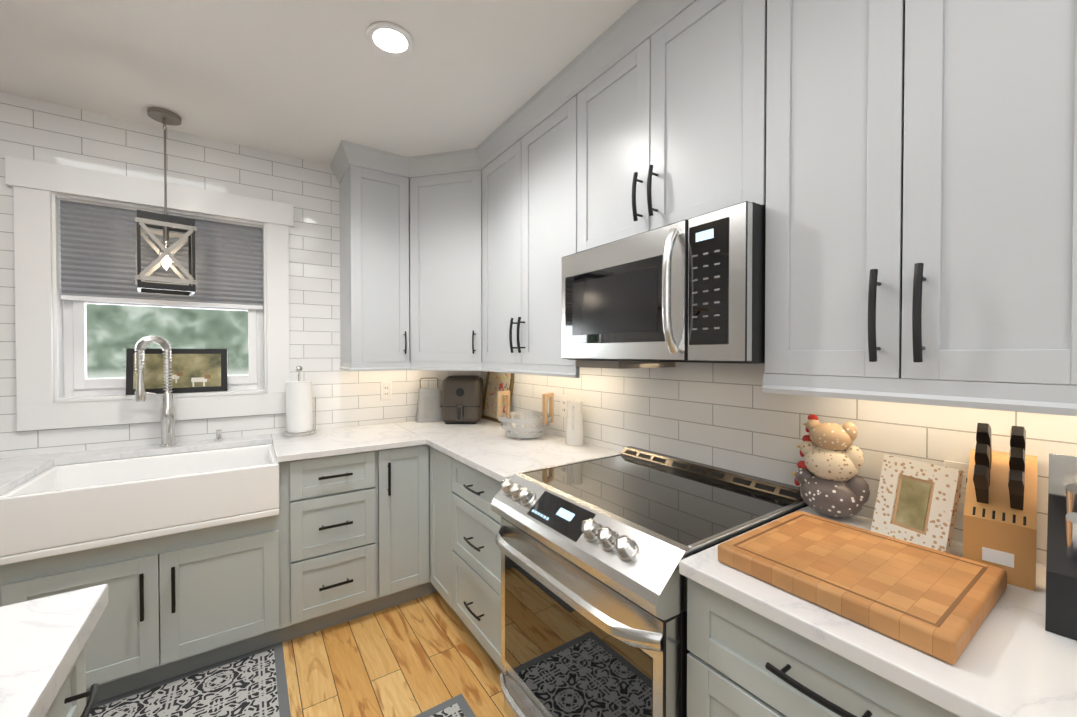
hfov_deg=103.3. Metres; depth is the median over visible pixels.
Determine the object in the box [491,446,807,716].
range
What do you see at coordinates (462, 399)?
air fryer
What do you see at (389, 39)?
recessed light
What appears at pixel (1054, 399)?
light rail molding
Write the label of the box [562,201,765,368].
microwave
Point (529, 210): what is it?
upper cabinet
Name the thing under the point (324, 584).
base cabinet
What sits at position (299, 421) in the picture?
paper towel holder
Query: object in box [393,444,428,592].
base cabinet
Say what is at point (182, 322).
window pane
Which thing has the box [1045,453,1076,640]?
knife block
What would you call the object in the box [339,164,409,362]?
upper cabinet
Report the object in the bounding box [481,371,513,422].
picture
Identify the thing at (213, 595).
base cabinet
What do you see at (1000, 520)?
knife block
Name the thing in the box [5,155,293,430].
window
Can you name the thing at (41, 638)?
island countertop
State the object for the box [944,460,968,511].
outlet
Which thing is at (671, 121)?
upper cabinet
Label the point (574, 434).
pitcher
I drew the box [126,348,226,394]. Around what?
framed picture
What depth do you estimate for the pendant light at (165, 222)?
2.02 m
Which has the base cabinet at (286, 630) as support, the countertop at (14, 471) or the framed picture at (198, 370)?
the countertop at (14, 471)
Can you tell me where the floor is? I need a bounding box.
[282,592,507,716]
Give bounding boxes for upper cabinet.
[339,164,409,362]
[409,170,481,361]
[482,95,576,365]
[577,0,766,251]
[765,0,1076,384]
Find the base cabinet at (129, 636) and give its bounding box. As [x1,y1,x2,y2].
[33,549,184,687]
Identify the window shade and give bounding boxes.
[59,198,262,308]
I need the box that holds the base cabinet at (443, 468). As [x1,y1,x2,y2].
[430,446,457,613]
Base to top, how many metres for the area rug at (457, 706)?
0.008 m
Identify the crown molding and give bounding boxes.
[330,0,695,183]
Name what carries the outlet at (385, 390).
attached to the wall at (39, 130)
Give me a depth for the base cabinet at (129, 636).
1.67 m
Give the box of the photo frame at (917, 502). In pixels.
[871,454,963,553]
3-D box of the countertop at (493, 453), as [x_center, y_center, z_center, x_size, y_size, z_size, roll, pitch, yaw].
[-0.233,0.448,2.323,0.648,0.030,1.332,0,1,-34]
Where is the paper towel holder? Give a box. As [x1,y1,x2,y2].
[282,366,316,436]
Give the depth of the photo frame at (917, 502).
1.01 m
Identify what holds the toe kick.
on the floor
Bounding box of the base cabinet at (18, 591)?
[1,578,32,605]
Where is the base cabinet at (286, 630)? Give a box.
[0,444,431,703]
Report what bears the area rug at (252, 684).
on the floor
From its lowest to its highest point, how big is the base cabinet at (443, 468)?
0.756 m
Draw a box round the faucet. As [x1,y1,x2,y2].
[135,336,176,446]
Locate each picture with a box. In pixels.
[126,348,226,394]
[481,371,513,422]
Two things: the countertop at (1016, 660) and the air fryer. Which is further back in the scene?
the air fryer
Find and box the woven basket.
[498,390,553,438]
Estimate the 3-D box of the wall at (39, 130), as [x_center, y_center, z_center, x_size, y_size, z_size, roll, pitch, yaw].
[-2.127,0.086,2.125,4.200,2.520,0.140,0,1,-34]
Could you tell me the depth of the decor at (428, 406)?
2.86 m
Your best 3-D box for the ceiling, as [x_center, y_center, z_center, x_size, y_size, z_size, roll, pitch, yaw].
[-0.768,-1.180,0.113,4.200,0.060,4.970,0,1,-34]
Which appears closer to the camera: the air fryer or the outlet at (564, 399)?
the outlet at (564, 399)
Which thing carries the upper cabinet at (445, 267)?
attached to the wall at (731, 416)
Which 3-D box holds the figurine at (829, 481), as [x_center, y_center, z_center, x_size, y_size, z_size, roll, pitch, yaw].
[0.822,0.304,1.212,0.116,0.282,0.198,0,1,-34]
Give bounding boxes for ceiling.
[0,0,638,180]
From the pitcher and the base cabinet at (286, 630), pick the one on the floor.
the base cabinet at (286, 630)
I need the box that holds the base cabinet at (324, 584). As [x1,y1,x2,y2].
[290,448,392,623]
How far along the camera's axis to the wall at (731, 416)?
1.47 m
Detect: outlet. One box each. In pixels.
[380,381,391,399]
[560,395,568,417]
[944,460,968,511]
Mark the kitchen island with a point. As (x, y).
(70, 701)
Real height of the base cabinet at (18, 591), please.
0.764 m
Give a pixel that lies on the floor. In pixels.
(414, 657)
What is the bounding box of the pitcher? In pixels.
[565,399,583,445]
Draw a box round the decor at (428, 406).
[416,377,442,422]
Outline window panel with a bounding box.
[85,304,247,377]
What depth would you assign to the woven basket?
2.29 m
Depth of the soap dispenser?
2.24 m
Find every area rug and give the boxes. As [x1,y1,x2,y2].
[88,642,290,716]
[414,693,475,716]
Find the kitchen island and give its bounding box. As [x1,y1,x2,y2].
[44,604,106,716]
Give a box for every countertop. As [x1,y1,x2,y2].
[0,418,517,495]
[0,584,107,716]
[424,426,621,481]
[679,506,1076,716]
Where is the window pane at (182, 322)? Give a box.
[86,304,248,378]
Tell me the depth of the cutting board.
0.81 m
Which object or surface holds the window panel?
attached to the window at (34, 184)
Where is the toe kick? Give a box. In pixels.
[432,585,502,671]
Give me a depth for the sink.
1.69 m
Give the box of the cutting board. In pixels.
[718,511,1006,664]
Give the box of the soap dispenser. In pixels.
[214,429,222,440]
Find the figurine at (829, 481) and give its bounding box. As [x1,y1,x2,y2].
[791,414,869,517]
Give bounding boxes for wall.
[0,91,480,457]
[481,362,1076,564]
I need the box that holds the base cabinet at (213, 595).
[181,530,278,656]
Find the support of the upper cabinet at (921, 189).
attached to the wall at (731, 416)
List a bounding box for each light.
[133,107,197,295]
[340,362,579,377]
[366,22,413,56]
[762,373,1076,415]
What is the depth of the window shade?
2.16 m
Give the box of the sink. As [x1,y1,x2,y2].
[0,444,279,565]
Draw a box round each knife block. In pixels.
[963,423,1037,590]
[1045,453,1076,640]
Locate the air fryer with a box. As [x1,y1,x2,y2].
[440,375,482,423]
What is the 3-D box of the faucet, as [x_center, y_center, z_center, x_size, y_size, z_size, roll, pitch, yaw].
[-1.869,0.163,2.078,0.149,0.547,0.126,0,1,-34]

